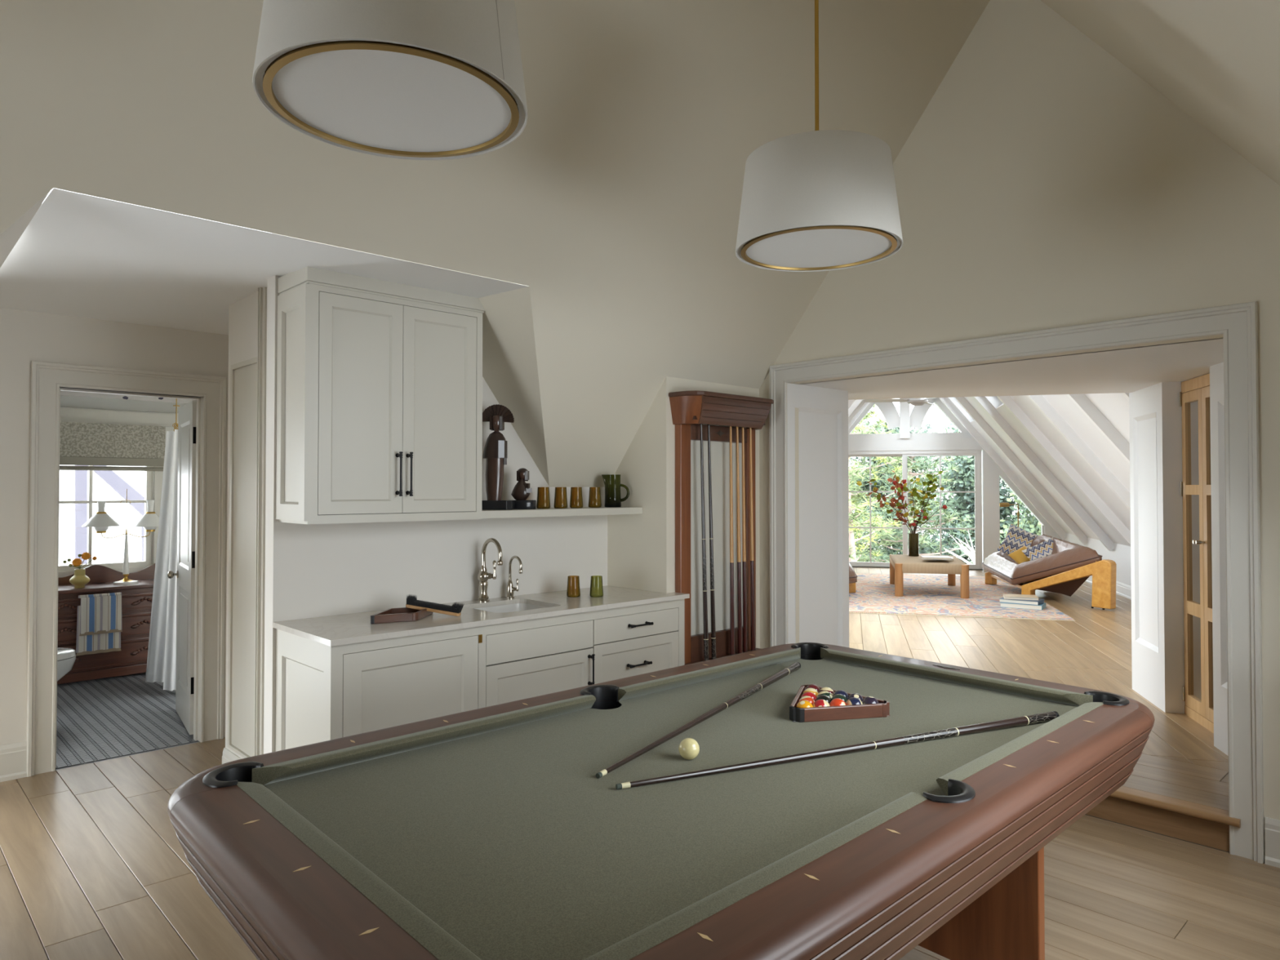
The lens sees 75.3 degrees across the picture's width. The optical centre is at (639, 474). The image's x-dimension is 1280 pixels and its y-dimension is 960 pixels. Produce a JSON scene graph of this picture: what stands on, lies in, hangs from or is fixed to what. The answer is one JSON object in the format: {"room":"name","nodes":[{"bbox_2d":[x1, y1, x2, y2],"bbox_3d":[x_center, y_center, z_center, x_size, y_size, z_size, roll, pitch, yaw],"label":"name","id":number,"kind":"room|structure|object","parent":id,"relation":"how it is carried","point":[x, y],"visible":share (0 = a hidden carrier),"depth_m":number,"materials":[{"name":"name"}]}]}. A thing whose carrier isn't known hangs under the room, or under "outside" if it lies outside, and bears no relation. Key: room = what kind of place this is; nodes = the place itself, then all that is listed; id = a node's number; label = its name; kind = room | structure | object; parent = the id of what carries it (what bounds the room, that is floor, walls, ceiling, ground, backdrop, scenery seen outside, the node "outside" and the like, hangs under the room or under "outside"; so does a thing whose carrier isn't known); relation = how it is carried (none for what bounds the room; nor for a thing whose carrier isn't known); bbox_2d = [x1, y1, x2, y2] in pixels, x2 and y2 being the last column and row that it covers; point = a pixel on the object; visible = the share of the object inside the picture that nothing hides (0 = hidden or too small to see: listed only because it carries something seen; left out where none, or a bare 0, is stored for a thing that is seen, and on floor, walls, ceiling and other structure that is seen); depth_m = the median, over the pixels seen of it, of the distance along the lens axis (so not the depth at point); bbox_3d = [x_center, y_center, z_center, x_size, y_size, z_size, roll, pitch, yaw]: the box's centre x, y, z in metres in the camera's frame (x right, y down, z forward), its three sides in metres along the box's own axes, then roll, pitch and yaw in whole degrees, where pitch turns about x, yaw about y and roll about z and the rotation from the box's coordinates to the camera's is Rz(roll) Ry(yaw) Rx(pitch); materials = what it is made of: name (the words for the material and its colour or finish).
{"room":"games hall","nodes":[
{"label":"games hall","id":0,"kind":"room"},
{"bbox_2d":[0,191,49,267],"bbox_3d":[-2.924,-0.475,3.153,0.861,1.025,2.413,1,-1,-44],"label":"wall","id":1,"kind":"structure","parent":0,"point":[9,237],"depth_m":2.82,"materials":[{"name":"white paint"}]},
{"bbox_2d":[0,307,228,745],"bbox_3d":[-3.271,0.316,4.562,2.600,2.600,0.120,1,-1,-44],"label":"wall","id":2,"kind":"structure","parent":0,"point":[25,336],"depth_m":4.45,"materials":[{"name":"white paint"}]},
{"bbox_2d":[0,741,26,782],"bbox_3d":[-3.639,1.516,4.088,1.000,0.185,0.026,1,-1,-44],"label":"baseboard","id":3,"kind":"structure","parent":2,"relation":"attached to","point":[13,757],"depth_m":4.39,"materials":[{"name":"white paint"}]},
{"bbox_2d":[26,360,226,777],"bbox_3d":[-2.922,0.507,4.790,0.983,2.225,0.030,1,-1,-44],"label":"trim","id":4,"kind":"structure","parent":2,"relation":"attached to","point":[46,378],"depth_m":4.55,"materials":[{"name":"white paint"}]},
{"bbox_2d":[167,400,196,734],"bbox_3d":[-2.985,0.580,5.439,0.109,2.076,0.729,1,-1,-38],"label":"door","id":5,"kind":"structure","parent":2,"relation":"in","point":[186,500],"depth_m":5.35,"materials":[{"name":"white paint"}]},
{"bbox_2d":[60,406,177,564],"bbox_3d":[-4.429,0.362,7.330,2.640,2.600,0.120,1,-1,-44],"label":"wall","id":6,"kind":"structure","parent":0,"point":[167,428],"depth_m":7.37,"materials":[{"name":"white paint"}]},
{"bbox_2d":[58,465,153,571],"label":"window","id":7,"kind":"structure","parent":6,"relation":"in","point":[148,475],"depth_m":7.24,"materials":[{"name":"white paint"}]},
{"bbox_2d":[57,466,163,577],"bbox_3d":[-4.781,0.210,6.912,1.430,1.290,0.040,1,-1,-44],"label":"trim","id":8,"kind":"structure","parent":6,"relation":"attached to","point":[157,474],"depth_m":7.35,"materials":[{"name":"white paint"}]},
{"bbox_2d":[59,422,165,471],"bbox_3d":[-4.726,-0.233,6.865,1.435,0.397,0.105,1,-1,-44],"label":"blind","id":9,"kind":"object","parent":6,"relation":"attached to","point":[118,446],"visible":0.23,"depth_m":7.04,"materials":[{"name":"beige fabric"}]},
{"bbox_2d":[60,408,177,426],"bbox_3d":[-4.684,-0.491,7.003,1.680,0.115,0.020,1,-1,-44],"label":"trim","id":10,"kind":"structure","parent":6,"relation":"attached to","point":[67,415],"depth_m":7.16,"materials":[{"name":"white paint"}]},
{"bbox_2d":[60,395,186,413],"bbox_3d":[-4.255,-0.750,7.066,2.580,0.385,0.530,1,-1,-44],"label":"ceiling","id":11,"kind":"structure","parent":0,"point":[65,401],"depth_m":6.95,"materials":[{"name":"white paint"}]},
{"bbox_2d":[60,391,193,403],"bbox_3d":[-4.034,-0.727,6.907,2.480,0.238,0.005,1,-1,-44],"label":"wall","id":12,"kind":"structure","parent":0,"point":[62,393],"depth_m":6.74,"materials":[{"name":"paint"}]},
{"bbox_2d":[145,429,177,690],"bbox_3d":[-3.520,0.641,6.313,0.338,1.972,0.346,1,-1,-44],"label":"shower curtain","id":13,"kind":"object","parent":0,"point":[162,651],"visible":0.54,"depth_m":6.34,"materials":[{"name":"white fabric"}]},
{"bbox_2d":[225,290,266,758],"bbox_3d":[-1.774,0.320,4.806,1.100,2.600,1.600,1,-1,-44],"label":"wall","id":14,"kind":"structure","parent":0,"point":[243,313],"depth_m":4.42,"materials":[{"name":"white paint"}]},
{"bbox_2d":[227,287,266,758],"bbox_3d":[-2.022,0.266,4.259,0.027,2.390,0.483,1,-1,-44],"label":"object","id":15,"kind":"structure","parent":14,"relation":"in","point":[246,671],"depth_m":4.25,"materials":[{"name":"beige paint"}]},
{"bbox_2d":[0,188,528,334],"bbox_3d":[-1.941,-0.895,4.102,1.945,0.075,2.413,1,-1,-44],"label":"ceiling","id":16,"kind":"structure","parent":0,"point":[79,255],"depth_m":3.60,"materials":[{"name":"white paint"}]},
{"bbox_2d":[263,233,607,754],"bbox_3d":[-0.915,0.264,4.483,2.110,2.700,0.100,1,-1,-44],"label":"wall","id":17,"kind":"structure","parent":0,"point":[312,571],"depth_m":4.17,"materials":[{"name":"white paint"}]},
{"bbox_2d":[275,266,485,524],"bbox_3d":[-1.189,-0.332,3.908,0.889,1.100,0.363,1,-1,-44],"label":"upper cabinet","id":18,"kind":"object","parent":17,"relation":"attached to","point":[379,419],"visible":0.98,"depth_m":3.73,"materials":[{"name":"beige paint"}]},
{"bbox_2d":[481,506,642,518],"bbox_3d":[-0.493,0.209,4.604,1.111,0.039,0.310,1,-1,-44],"label":"wall shelf","id":19,"kind":"object","parent":17,"relation":"attached to","point":[584,511],"visible":0.64,"depth_m":4.47,"materials":[{"name":"beige paint"}]},
{"bbox_2d":[481,404,514,510],"bbox_3d":[-0.752,-0.092,4.344,0.182,0.553,0.110,0,-1,4],"label":"figurine","id":20,"kind":"object","parent":19,"relation":"on","point":[495,449],"visible":0.94,"depth_m":4.31,"materials":[{"name":"brown wood"}]},
{"bbox_2d":[511,467,536,509],"bbox_3d":[-0.635,0.076,4.454,0.132,0.220,0.137,1,-1,-44],"label":"figurine","id":21,"kind":"object","parent":19,"relation":"on","point":[522,490],"visible":0.89,"depth_m":4.43,"materials":[{"name":"brown wood"}]},
{"bbox_2d":[536,487,550,508],"bbox_3d":[-0.531,0.129,4.560,0.077,0.118,0.078,1,-1,-44],"label":"tumbler","id":22,"kind":"object","parent":19,"relation":"on","point":[543,501],"visible":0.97,"depth_m":4.53,"materials":[{"name":"orange glass"}]},
{"bbox_2d":[553,487,567,508],"bbox_3d":[-0.444,0.131,4.644,0.077,0.118,0.078,1,-1,-44],"label":"tumbler","id":23,"kind":"object","parent":19,"relation":"on","point":[560,496],"visible":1,"depth_m":4.61,"materials":[{"name":"orange glass"}]},
{"bbox_2d":[601,474,629,506],"bbox_3d":[-0.147,0.098,4.916,0.133,0.192,0.121,1,-1,-44],"label":"glass pitcher","id":24,"kind":"object","parent":19,"relation":"on","point":[612,484],"visible":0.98,"depth_m":4.88,"materials":[{"name":"green glass"}]},
{"bbox_2d":[0,0,990,487],"bbox_3d":[-1.473,-1.313,2.456,7.243,2.695,2.092,1,-1,-44],"label":"ceiling","id":25,"kind":"structure","parent":0,"point":[617,200],"depth_m":3.51,"materials":[{"name":"beige paint"}]},
{"bbox_2d":[252,0,528,160],"bbox_3d":[-0.489,-1.538,1.677,0.523,1.614,0.523,1,-1,-44],"label":"pendant lamp","id":26,"kind":"object","parent":25,"relation":"hanging from","point":[431,80],"visible":1,"depth_m":1.55,"materials":[{"name":"fabric"}]},
{"bbox_2d":[271,49,511,151],"bbox_3d":[-0.489,-0.740,1.664,0.457,0.003,0.457,1,-1,-44],"label":"diffuser","id":27,"kind":"object","parent":26,"relation":"attached to","point":[370,100],"depth_m":1.64,"materials":[{"name":"plastic"}]},
{"bbox_2d":[478,283,549,486],"bbox_3d":[-0.499,-0.437,4.316,0.797,1.004,0.735,1,-1,-44],"label":"wall","id":28,"kind":"structure","parent":0,"point":[509,361],"depth_m":4.26,"materials":[{"name":"beige paint"}]},
{"bbox_2d":[0,672,1279,959],"bbox_3d":[-1.758,1.637,2.791,7.363,0.100,10.100,1,-1,-44],"label":"floor","id":29,"kind":"structure","parent":0,"point":[94,864],"depth_m":3.30,"materials":[{"name":"brown wood"}]},
{"bbox_2d":[57,647,75,680],"bbox_3d":[-4.054,1.252,5.486,0.540,0.758,0.440,1,-1,-44],"label":"toilet","id":30,"kind":"object","parent":29,"relation":"on","point":[66,657],"visible":0.21,"depth_m":5.54,"materials":[{"name":"white ceramic"}]},
{"bbox_2d":[57,563,155,684],"bbox_3d":[-4.370,1.195,6.835,1.260,0.878,0.456,1,-1,-44],"label":"bathroom vanity","id":31,"kind":"object","parent":29,"relation":"on","point":[136,598],"visible":0.41,"depth_m":6.74,"materials":[{"name":"brown wood"}]},
{"bbox_2d":[62,551,97,587],"bbox_3d":[-4.456,0.761,6.613,0.212,0.281,0.140,0,-1,-16],"label":"flower vase","id":32,"kind":"object","parent":31,"relation":"on","point":[79,580],"visible":1,"depth_m":6.58,"materials":[{"name":"yellow ceramic"}]},
{"bbox_2d":[75,591,122,655],"bbox_3d":[-4.284,1.182,6.578,0.309,0.470,0.027,1,-1,-44],"label":"hand towel","id":33,"kind":"object","parent":31,"relation":"hanging from","point":[99,616],"visible":1,"depth_m":6.57,"materials":[{"name":"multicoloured fabric"}]},
{"bbox_2d":[81,488,159,585],"bbox_3d":[-4.252,0.514,6.861,0.619,0.784,0.268,1,-1,-44],"label":"table lamp","id":34,"kind":"object","parent":31,"relation":"on","point":[101,520],"visible":0.99,"depth_m":6.84,"materials":[{"name":"white ceramic"}]},
{"bbox_2d":[275,598,684,751],"bbox_3d":[-0.674,1.151,4.197,2.054,0.917,0.623,1,-1,-44],"label":"base cabinet","id":35,"kind":"object","parent":29,"relation":"on","point":[324,692],"visible":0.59,"depth_m":3.71,"materials":[{"name":"beige paint"}]},
{"bbox_2d":[272,585,689,646],"bbox_3d":[-0.681,0.769,4.202,2.075,0.201,0.615,1,-1,-44],"label":"countertop","id":36,"kind":"structure","parent":35,"relation":"on","point":[353,628],"depth_m":3.91,"materials":[{"name":"white stone"}]},
{"bbox_2d":[370,607,432,623],"bbox_3d":[-1.088,0.643,3.810,0.179,0.036,0.332,0,-1,4],"label":"rack","id":37,"kind":"object","parent":36,"relation":"on","point":[399,614],"visible":0.86,"depth_m":3.73,"materials":[{"name":"brown wood"}]},
{"bbox_2d":[405,593,463,616],"bbox_3d":[-0.963,0.611,3.889,0.277,0.102,0.044,0,-1,6],"label":"brush","id":38,"kind":"object","parent":36,"relation":"on","point":[412,602],"visible":1,"depth_m":3.87,"materials":[{"name":"brown wood"}]},
{"bbox_2d":[476,537,502,601],"bbox_3d":[-0.778,0.502,4.359,0.201,0.338,0.070,-1,-1,40],"label":"kitchen faucet","id":39,"kind":"object","parent":36,"relation":"on","point":[483,575],"visible":1,"depth_m":4.38,"materials":[{"name":"silver metal"}]},
{"bbox_2d":[473,603,546,613],"bbox_3d":[-0.655,0.782,4.232,0.412,0.177,0.377,1,-1,-44],"label":"basin","id":40,"kind":"object","parent":36,"relation":"in","point":[492,607],"depth_m":4.42,"materials":[{"name":"white ceramic"}]},
{"bbox_2d":[505,555,522,598],"bbox_3d":[-0.675,0.556,4.492,0.133,0.234,0.048,-1,-1,38],"label":"water dispenser","id":41,"kind":"object","parent":36,"relation":"on","point":[510,588],"visible":1,"depth_m":4.50,"materials":[{"name":"silver metal"}]},
{"bbox_2d":[566,575,580,597],"bbox_3d":[-0.367,0.619,4.580,0.077,0.112,0.078,1,-1,-44],"label":"tumbler","id":42,"kind":"object","parent":36,"relation":"on","point":[573,590],"visible":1,"depth_m":4.55,"materials":[{"name":"orange glass"}]},
{"bbox_2d":[589,575,603,597],"bbox_3d":[-0.240,0.619,4.581,0.077,0.112,0.078,1,-1,-44],"label":"tumbler","id":43,"kind":"object","parent":36,"relation":"on","point":[596,583],"visible":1,"depth_m":4.55,"materials":[{"name":"green glass"}]},
{"bbox_2d":[167,642,1155,959],"bbox_3d":[0.291,1.154,2.369,2.727,0.851,1.563,1,-1,-44],"label":"pool table","id":44,"kind":"object","parent":29,"relation":"on","point":[491,833],"visible":0.98,"depth_m":1.88,"materials":[{"name":"green fabric"}]},
{"bbox_2d":[236,782,480,959],"bbox_3d":[-0.569,0.743,1.567,0.051,0.046,1.133,1,-1,-42],"label":"cushion","id":45,"kind":"object","parent":44,"relation":"on","point":[417,931],"depth_m":1.48,"materials":[{"name":"green fabric"}]},
{"bbox_2d":[252,694,595,785],"bbox_3d":[-0.551,0.757,2.413,1.086,0.046,0.051,1,-1,-43],"label":"cushion","id":46,"kind":"object","parent":44,"relation":"on","point":[313,767],"depth_m":2.33,"materials":[{"name":"green fabric"}]},
{"bbox_2d":[678,737,699,759],"bbox_3d":[0.134,0.749,2.264,0.057,0.057,0.057,1,-1,-44],"label":"cue ball","id":47,"kind":"object","parent":44,"relation":"on","point":[689,748],"visible":1,"depth_m":2.24,"materials":[{"name":"beige plastic"}]},
{"bbox_2d":[595,662,800,778],"bbox_3d":[0.267,0.771,2.752,0.030,0.029,1.482,-1,-1,31],"label":"pool cue","id":48,"kind":"object","parent":44,"relation":"on","point":[795,666],"visible":1,"depth_m":2.64,"materials":[{"name":"black wood"}]},
{"bbox_2d":[617,647,800,701],"bbox_3d":[0.325,0.771,3.238,1.086,0.046,0.051,1,-1,-43],"label":"cushion","id":49,"kind":"object","parent":44,"relation":"on","point":[675,683],"depth_m":3.16,"materials":[{"name":"green fabric"}]},
{"bbox_2d":[583,791,927,959],"bbox_3d":[0.249,0.742,1.517,1.079,0.046,0.052,1,-1,-44],"label":"cushion","id":50,"kind":"object","parent":44,"relation":"on","point":[651,940],"depth_m":1.45,"materials":[{"name":"green fabric"}]},
{"bbox_2d":[615,711,1059,789],"bbox_3d":[0.634,0.764,2.337,1.509,0.030,0.029,0,-1,-24],"label":"pool cue","id":51,"kind":"object","parent":44,"relation":"on","point":[1046,717],"visible":0.97,"depth_m":2.33,"materials":[{"name":"black wood"}]},
{"bbox_2d":[789,684,890,722],"bbox_3d":[0.601,0.764,2.726,0.312,0.043,0.342,1,-1,-44],"label":"ball rack","id":52,"kind":"object","parent":44,"relation":"on","point":[882,709],"visible":0.77,"depth_m":2.65,"materials":[{"name":"brown wood"}]},
{"bbox_2d":[820,647,1093,706],"bbox_3d":[1.136,0.770,3.190,0.051,0.046,1.113,1,-1,-41],"label":"cushion","id":53,"kind":"object","parent":44,"relation":"on","point":[1051,695],"depth_m":3.11,"materials":[{"name":"green fabric"}]},
{"bbox_2d":[936,702,1103,795],"bbox_3d":[1.111,0.756,2.344,1.079,0.046,0.051,1,-1,-44],"label":"cushion","id":54,"kind":"object","parent":44,"relation":"on","point":[948,784],"depth_m":2.21,"materials":[{"name":"green fabric"}]},
{"bbox_2d":[607,376,759,648],"bbox_3d":[0.249,0.497,5.246,0.854,2.260,0.606,1,-1,-44],"label":"wall","id":55,"kind":"structure","parent":0,"point":[641,548],"depth_m":4.86,"materials":[{"name":"beige paint"}]},
{"bbox_2d":[668,390,773,665],"bbox_3d":[0.518,0.328,4.945,0.795,1.588,0.202,1,-1,-44],"label":"cue rack","id":56,"kind":"object","parent":55,"relation":"attached to","point":[688,408],"visible":0.84,"depth_m":4.91,"materials":[{"name":"brown wood"}]},
{"bbox_2d":[669,395,702,424],"bbox_3d":[0.271,-0.366,4.734,0.205,0.155,0.091,-1,-1,29],"label":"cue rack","id":57,"kind":"object","parent":56,"relation":"attached to","point":[685,409],"depth_m":4.71,"materials":[{"name":"brown wood"}]},
{"bbox_2d":[699,423,708,661],"bbox_3d":[0.367,0.344,4.805,0.030,1.482,0.029,-1,-1,-44],"label":"pool cue","id":58,"kind":"object","parent":56,"relation":"on","point":[703,517],"visible":0.82,"depth_m":4.79,"materials":[{"name":"black wood"}]},
{"bbox_2d":[707,424,716,659],"bbox_3d":[0.416,0.344,4.850,0.030,1.482,0.029,-1,-1,-44],"label":"pool cue","id":59,"kind":"object","parent":56,"relation":"on","point":[710,511],"visible":0.84,"depth_m":4.84,"materials":[{"name":"black wood"}]},
{"bbox_2d":[684,648,760,665],"bbox_3d":[0.513,1.105,4.937,0.725,0.035,0.189,1,-1,-44],"label":"shelf","id":60,"kind":"object","parent":56,"relation":"attached to","point":[725,653],"depth_m":4.90,"materials":[{"name":"brown wood"}]},
{"bbox_2d":[729,426,734,655],"bbox_3d":[0.549,0.346,4.978,0.030,1.482,0.029,1,-2,-44],"label":"pool cue","id":61,"kind":"object","parent":56,"relation":"on","point":[731,549],"visible":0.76,"depth_m":4.96,"materials":[{"name":"brown wood"}]},
{"bbox_2d":[736,426,742,653],"bbox_3d":[0.597,0.347,5.024,0.030,1.482,0.029,0,-1,-44],"label":"pool cue","id":62,"kind":"object","parent":56,"relation":"on","point":[738,517],"visible":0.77,"depth_m":5.01,"materials":[{"name":"brown wood"}]},
{"bbox_2d":[742,426,747,653],"bbox_3d":[0.633,0.347,5.060,0.030,1.482,0.029,1,-2,-44],"label":"pool cue","id":63,"kind":"object","parent":56,"relation":"on","point":[744,536],"visible":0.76,"depth_m":5.05,"materials":[{"name":"brown wood"}]},
{"bbox_2d":[749,427,755,650],"bbox_3d":[0.688,0.348,5.111,0.030,1.482,0.029,0,-1,-44],"label":"pool cue","id":64,"kind":"object","parent":56,"relation":"on","point":[752,558],"visible":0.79,"depth_m":5.10,"materials":[{"name":"brown wood"}]},
{"bbox_2d":[848,399,870,429],"bbox_3d":[2.284,-0.689,10.529,2.740,3.405,8.990,0,-1,14],"label":"ceiling","id":65,"kind":"structure","parent":0,"point":[855,407],"depth_m":13.10,"materials":[{"name":"white paint"}]},
{"bbox_2d":[863,397,940,405],"bbox_3d":[3.715,-1.356,10.788,1.158,0.930,1.191,1,-1,-44],"label":"ceiling fan","id":66,"kind":"object","parent":65,"relation":"hanging from","point":[914,402],"visible":0.66,"depth_m":10.73,"materials":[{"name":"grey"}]},
{"bbox_2d":[848,397,1062,569],"bbox_3d":[4.606,-0.300,14.433,4.948,3.848,0.190,0,-1,14],"label":"wall","id":67,"kind":"structure","parent":0,"point":[904,440],"depth_m":14.22,"materials":[{"name":"white paint"}]},
{"bbox_2d":[848,449,982,569],"bbox_3d":[4.603,0.607,14.408,2.488,2.035,0.130,0,-1,14],"label":"door","id":68,"kind":"structure","parent":67,"relation":"in","point":[977,453],"depth_m":14.26,"materials":[{"name":"white paint"}]},
{"bbox_2d":[798,337,1223,399],"bbox_3d":[1.982,-0.704,4.786,3.500,0.253,2.492,0,-1,14],"label":"ceiling","id":69,"kind":"structure","parent":0,"point":[1131,370],"depth_m":4.82,"materials":[{"name":"white paint"}]},
{"bbox_2d":[759,0,1279,857],"bbox_3d":[1.912,-0.540,4.233,0.120,4.300,4.450,1,-1,-44],"label":"wall","id":70,"kind":"structure","parent":0,"point":[1043,183],"depth_m":4.03,"materials":[{"name":"beige paint"}]},
{"bbox_2d":[769,301,1264,863],"bbox_3d":[1.695,0.454,4.334,0.030,2.315,2.509,1,-1,-44],"label":"trim","id":71,"kind":"structure","parent":70,"relation":"attached to","point":[1237,322],"depth_m":3.51,"materials":[{"name":"white paint"}]},
{"bbox_2d":[1085,786,1240,852],"bbox_3d":[1.716,1.534,4.332,0.098,0.155,2.349,1,-1,-44],"label":"step","id":72,"kind":"structure","parent":70,"relation":"attached to","point":[1202,824],"depth_m":3.67,"materials":[{"name":"brown wood"}]},
{"bbox_2d":[1209,362,1228,755],"bbox_3d":[2.979,0.437,3.881,0.091,2.065,1.200,0,-1,14],"label":"trim","id":73,"kind":"structure","parent":70,"relation":"attached to","point":[1216,400],"depth_m":4.39,"materials":[{"name":"white paint"}]},
{"bbox_2d":[1264,817,1279,867],"bbox_3d":[2.935,1.498,3.026,0.026,0.185,1.060,1,-1,-44],"label":"baseboard","id":74,"kind":"structure","parent":70,"relation":"attached to","point":[1272,830],"depth_m":3.39,"materials":[{"name":"white paint"}]},
{"bbox_2d":[939,392,1130,551],"bbox_3d":[4.788,-0.699,9.895,2.740,3.405,8.990,0,-1,14],"label":"ceiling","id":75,"kind":"structure","parent":0,"point":[1068,455],"depth_m":10.10,"materials":[{"name":"white paint"}]},
{"bbox_2d":[848,567,1228,810],"bbox_3d":[3.379,1.589,9.253,10.000,0.100,12.352,0,-1,14],"label":"floor","id":76,"kind":"structure","parent":0,"point":[1179,759],"depth_m":6.98,"materials":[{"name":"brown wood"}]},
{"bbox_2d":[848,573,1075,621],"bbox_3d":[3.243,1.565,11.229,3.773,0.012,4.410,0,-1,14],"label":"area rug","id":77,"kind":"object","parent":76,"relation":"on","point":[929,595],"visible":0.54,"depth_m":10.22,"materials":[{"name":"beige carpet"}]},
{"bbox_2d":[889,554,968,598],"bbox_3d":[3.845,1.346,11.127,0.889,0.422,1.484,0,-1,14],"label":"coffee table","id":78,"kind":"object","parent":77,"relation":"on","point":[900,564],"visible":0.98,"depth_m":10.50,"materials":[{"name":"brown wood"}]},
{"bbox_2d":[857,470,948,556],"bbox_3d":[3.657,0.541,11.649,1.225,1.204,0.568,0,-1,7],"label":"flower vase","id":79,"kind":"object","parent":78,"relation":"on","point":[913,538],"visible":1,"depth_m":11.58,"materials":[{"name":"green glass"}]},
{"bbox_2d":[982,533,1116,609],"bbox_3d":[5.128,1.175,10.644,0.833,0.773,2.548,0,-1,7],"label":"lounge chair","id":80,"kind":"object","parent":77,"relation":"on","point":[1069,565],"visible":0.91,"depth_m":10.00,"materials":[{"name":"brown wood"}]},
{"bbox_2d":[996,523,1037,554],"bbox_3d":[5.190,0.956,11.205,0.664,0.567,0.269,-1,-1,36],"label":"throw pillow","id":81,"kind":"object","parent":80,"relation":"on","point":[1016,537],"visible":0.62,"depth_m":11.21,"materials":[{"name":"fabric"}]},
{"bbox_2d":[1022,537,1053,560],"bbox_3d":[5.164,1.022,10.592,0.497,0.430,0.242,0,-1,9],"label":"throw pillow","id":82,"kind":"object","parent":80,"relation":"on","point":[1044,548],"visible":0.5,"depth_m":10.58,"materials":[{"name":"fabric"}]},
{"bbox_2d":[1062,533,1131,586],"bbox_3d":[5.995,1.283,9.505,0.150,0.830,8.690,0,-1,14],"label":"wall","id":83,"kind":"structure","parent":0,"point":[1120,554],"depth_m":10.90,"materials":[{"name":"white paint"}]},
{"bbox_2d":[1040,0,1279,185],"bbox_3d":[-0.025,-1.341,0.947,7.243,2.692,2.090,1,-1,-44],"label":"ceiling","id":84,"kind":"structure","parent":0,"point":[1218,61],"depth_m":2.37,"materials":[{"name":"beige paint"}]},
{"bbox_2d":[735,0,902,271],"bbox_3d":[0.568,-1.512,2.669,0.523,1.595,0.523,1,-1,-44],"label":"pendant lamp","id":85,"kind":"object","parent":84,"relation":"hanging from","point":[816,200],"visible":1,"depth_m":2.47,"materials":[{"name":"fabric"}]},
{"bbox_2d":[746,225,891,267],"bbox_3d":[0.568,-0.724,2.656,0.457,0.003,0.457,1,-1,-44],"label":"diffuser","id":86,"kind":"object","parent":85,"relation":"attached to","point":[801,246],"depth_m":2.64,"materials":[{"name":"plastic"}]},
{"bbox_3d":[1.058,0.531,5.498,0.662,2.200,0.308,1,-1,-44],"label":"wall","id":87,"kind":"structure","parent":0,"visible":0},
{"bbox_2d":[786,382,848,647],"bbox_3d":[1.154,0.529,5.389,0.651,2.200,0.031,1,-1,-41],"label":"door","id":88,"kind":"structure","parent":87,"relation":"attached to","point":[823,412],"depth_m":5.41,"materials":[{"name":"white paint"}]},
{"bbox_3d":[3.457,0.411,4.305,2.584,2.400,1.927,1,-1,-44],"label":"wall","id":89,"kind":"structure","parent":0,"visible":0},
{"bbox_2d":[1128,382,1185,713],"bbox_3d":[3.369,0.463,5.423,0.111,2.065,0.620,0,-1,14],"label":"door","id":90,"kind":"structure","parent":89,"relation":"attached to","point":[1155,411],"depth_m":5.22,"materials":[{"name":"white paint"}]},
{"bbox_2d":[1178,373,1213,733],"bbox_3d":[3.219,0.443,4.614,0.095,2.038,1.019,0,-1,14],"label":"door","id":91,"kind":"structure","parent":89,"relation":"in","point":[1194,395],"depth_m":4.92,"materials":[{"name":"brown wood"}]},
{"label":"outside","id":92,"kind":"structure","parent":0,"visible":0},
{"bbox_3d":[12.940,8.887,50.998,105.573,3.000,107.323,1,-1,-44],"label":"ground","id":93,"kind":"structure","parent":92,"visible":0},
{"bbox_2d":[848,404,915,561],"bbox_3d":[4.490,1.877,18.603,4.488,9.975,4.768,0,-1,23],"label":"pine tree","id":94,"kind":"object","parent":93,"relation":"on","point":[854,473],"visible":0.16,"depth_m":18.48,"materials":[{"name":"green plant"}]},
{"bbox_2d":[848,420,969,562],"bbox_3d":[8.408,2.477,29.877,8.063,9.408,7.102,0,-1,13],"label":"leafy tree","id":95,"kind":"object","parent":93,"relation":"on","point":[922,549],"visible":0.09,"depth_m":28.71,"materials":[{"name":"green plant"}]},
{"bbox_2d":[856,429,973,564],"bbox_3d":[6.640,2.861,20.596,4.068,8.079,3.970,1,-1,-29],"label":"pine tree","id":96,"kind":"object","parent":93,"relation":"on","point":[884,557],"visible":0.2,"depth_m":20.49,"materials":[{"name":"green plant"}]},
{"bbox_2d":[919,421,1034,564],"bbox_3d":[10.565,2.373,25.632,5.712,9.323,6.216,0,-1,-4],"label":"leafy tree","id":97,"kind":"object","parent":93,"relation":"on","point":[964,481],"visible":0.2,"depth_m":25.09,"materials":[{"name":"green plant"}]},
{"bbox_2d":[1000,484,1041,543],"bbox_3d":[11.353,2.978,21.988,3.997,7.893,4.850,0,-1,27],"label":"leafy tree","id":98,"kind":"object","parent":93,"relation":"on","point":[1033,525],"visible":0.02,"depth_m":22.68,"materials":[{"name":"green plant"}]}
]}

